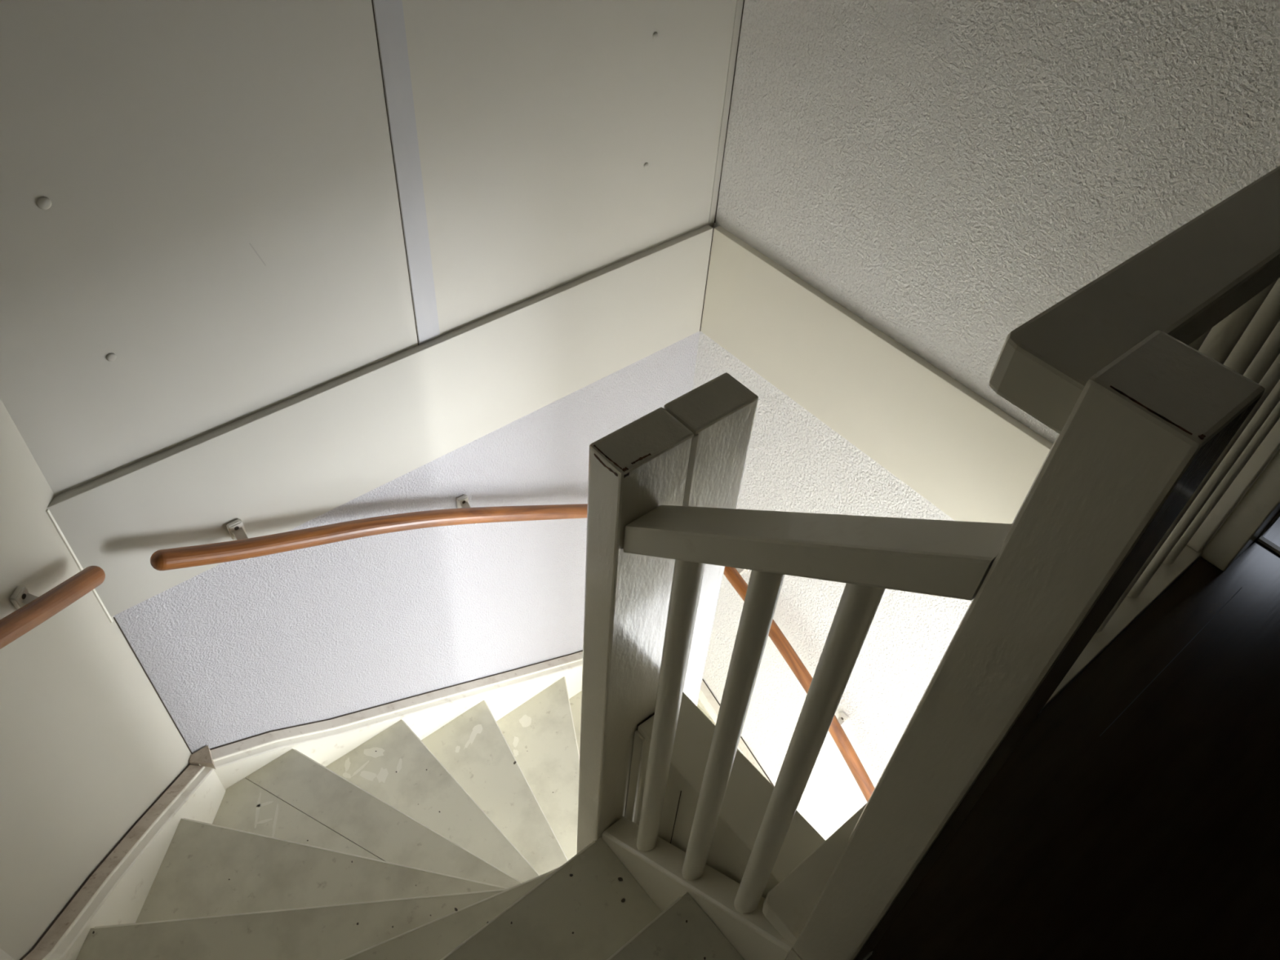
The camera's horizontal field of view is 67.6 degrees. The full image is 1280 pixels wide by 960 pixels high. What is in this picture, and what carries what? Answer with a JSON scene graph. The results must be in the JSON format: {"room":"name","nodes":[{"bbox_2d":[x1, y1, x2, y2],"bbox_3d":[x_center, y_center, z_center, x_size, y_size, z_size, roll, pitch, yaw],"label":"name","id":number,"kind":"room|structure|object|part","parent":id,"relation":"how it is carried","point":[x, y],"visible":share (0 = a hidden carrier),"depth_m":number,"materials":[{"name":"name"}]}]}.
{"room":"stairwell","nodes":[
{"label":"stairwell","id":0,"kind":"room"},
{"bbox_2d":[0,948,14,959],"bbox_3d":[-0.351,1.453,0.851,0.080,5.328,2.788,-29,55,-29],"label":"wall","id":1,"kind":"structure","parent":0,"point":[3,955],"depth_m":1.83,"materials":[{"name":"beige paint"}]},
{"bbox_2d":[0,398,192,959],"bbox_3d":[-1.200,0.388,1.800,0.064,5.328,0.731,6,46,1],"label":"wall","id":2,"kind":"structure","parent":0,"point":[89,743],"depth_m":1.94,"materials":[{"name":"beige paint"}]},
{"bbox_2d":[0,565,105,648],"bbox_3d":[-1.119,0.263,1.642,0.081,0.316,0.509,6,46,1],"label":"wall handrail","id":3,"kind":"object","parent":2,"relation":"attached to","point":[32,611],"visible":1,"depth_m":1.75,"materials":[{"name":"orange wood"}]},
{"bbox_2d":[0,0,736,753],"bbox_3d":[-0.487,-0.232,2.454,1.930,5.328,0.116,-29,55,-29],"label":"wall","id":4,"kind":"structure","parent":0,"point":[202,228],"depth_m":1.99,"materials":[{"name":"white paint"}]},
{"bbox_2d":[150,494,587,570],"bbox_3d":[-0.509,0.114,2.607,1.424,0.802,0.103,-29,55,-29],"label":"wall handrail","id":5,"kind":"object","parent":4,"relation":"attached to","point":[244,547],"visible":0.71,"depth_m":2.28,"materials":[{"name":"orange wood"}]},
{"bbox_2d":[47,224,714,617],"bbox_3d":[-0.489,-0.213,2.387,1.757,0.358,0.044,-29,55,-29],"label":"wall panel","id":6,"kind":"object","parent":4,"relation":"attached to","point":[278,468],"depth_m":2.27,"materials":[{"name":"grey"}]},
{"bbox_2d":[373,0,439,344],"bbox_3d":[-0.422,-1.175,1.366,0.055,2.450,0.004,-29,55,-29],"label":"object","id":7,"kind":"structure","parent":4,"relation":"attached to","point":[389,16],"depth_m":1.92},
{"bbox_2d":[708,0,744,224],"bbox_3d":[0.276,-1.567,1.800,0.024,2.450,0.006,-29,55,-29],"label":"trim","id":8,"kind":"structure","parent":4,"relation":"attached to","point":[740,3],"depth_m":2.44,"materials":[{"name":"grey wood"}]},
{"bbox_2d":[692,0,1279,839],"bbox_3d":[1.264,0.310,2.081,0.221,5.328,3.287,-29,55,-29],"label":"wall","id":9,"kind":"structure","parent":0,"point":[947,174],"depth_m":2.11,"materials":[{"name":"white paint"}]},
{"bbox_2d":[723,566,875,802],"bbox_3d":[0.619,0.803,3.270,0.103,0.836,1.337,-29,55,-29],"label":"wall handrail","id":10,"kind":"object","parent":9,"relation":"attached to","point":[732,575],"visible":0.35,"depth_m":3.18,"materials":[{"name":"orange wood"}]},
{"bbox_2d":[700,226,1205,546],"bbox_3d":[0.677,-0.167,2.441,0.042,0.358,1.454,-29,55,-29],"label":"wall panel","id":11,"kind":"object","parent":9,"relation":"attached to","point":[966,455],"depth_m":2.47,"materials":[{"name":"white"}]},
{"bbox_2d":[866,516,1279,959],"bbox_3d":[2.072,0.941,1.495,4.685,0.358,3.020,-29,55,-29],"label":"floor","id":12,"kind":"structure","parent":0,"point":[1136,816],"depth_m":1.53,"materials":[{"name":"brown laminate"}]},
{"bbox_2d":[762,165,1279,944],"bbox_3d":[0.680,0.144,1.418,1.198,1.383,0.078,-29,55,-29],"label":"balustrade","id":13,"kind":"object","parent":12,"relation":"on","point":[1211,284],"visible":0.47,"depth_m":0.77,"materials":[{"name":"beige paint"}]},
{"bbox_3d":[0.658,0.387,1.671,1.198,0.040,0.078,-29,55,-29],"label":"rail","id":14,"kind":"part","parent":13,"relation":"part of","materials":[{"name":"beige paint"}]},
{"bbox_3d":[0.724,-0.320,0.938,1.189,0.045,0.070,-29,55,-29],"label":"rail","id":15,"kind":"part","parent":13,"relation":"part of","materials":[{"name":"beige paint"}]},
{"bbox_3d":[1.141,-0.212,1.579,0.032,0.977,0.050,-29,55,-29],"label":"half post","id":16,"kind":"part","parent":13,"relation":"part of","materials":[{"name":"beige paint"}]},
{"bbox_2d":[785,329,1265,959],"bbox_3d":[0.296,0.407,1.085,0.088,1.357,0.076,-29,55,-29],"label":"post","id":17,"kind":"object","parent":12,"relation":"on","point":[1144,431],"visible":1,"depth_m":0.71,"materials":[{"name":"beige paint"}]},
{"bbox_2d":[1200,448,1279,571],"bbox_3d":[1.531,-0.347,0.980,0.152,2.100,0.892,-29,55,-29],"label":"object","id":18,"kind":"structure","parent":12,"relation":"on","point":[1260,503],"depth_m":1.82,"materials":[{"name":"beige paint"}]},
{"bbox_3d":[1.437,2.415,3.740,4.785,0.050,4.380,-29,55,-29],"label":"floor","id":19,"kind":"structure","parent":0,"visible":0},
{"bbox_2d":[19,649,825,959],"bbox_3d":[-0.159,1.309,2.789,2.189,3.121,1.755,-29,55,-29],"label":"staircase","id":20,"kind":"structure","parent":19,"relation":"on","point":[442,824],"depth_m":2.28,"materials":[{"name":"grey paint"}]},
{"bbox_3d":[0.064,1.458,2.554,0.106,2.796,0.350,-29,55,-29],"label":"casing","id":21,"kind":"part","parent":20,"relation":"part of","materials":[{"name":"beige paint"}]},
{"bbox_2d":[623,504,1013,913],"bbox_3d":[0.122,0.327,1.261,0.061,1.157,0.414,-29,55,-29],"label":"banister","id":22,"kind":"object","parent":20,"relation":"on","point":[870,554],"visible":0.98,"depth_m":1.05,"materials":[{"name":"beige paint"}]},
{"bbox_3d":[0.145,0.063,0.986,0.061,0.393,0.414,-29,55,-29],"label":"rail","id":23,"kind":"part","parent":22,"relation":"part of","materials":[{"name":"beige paint"}]},
{"bbox_2d":[576,373,758,853],"bbox_3d":[-0.059,1.118,2.420,0.229,3.454,0.063,-29,55,-29],"label":"newel post","id":24,"kind":"object","parent":19,"relation":"on","point":[691,451],"visible":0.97,"depth_m":1.30,"materials":[{"name":"beige paint"}]}
]}

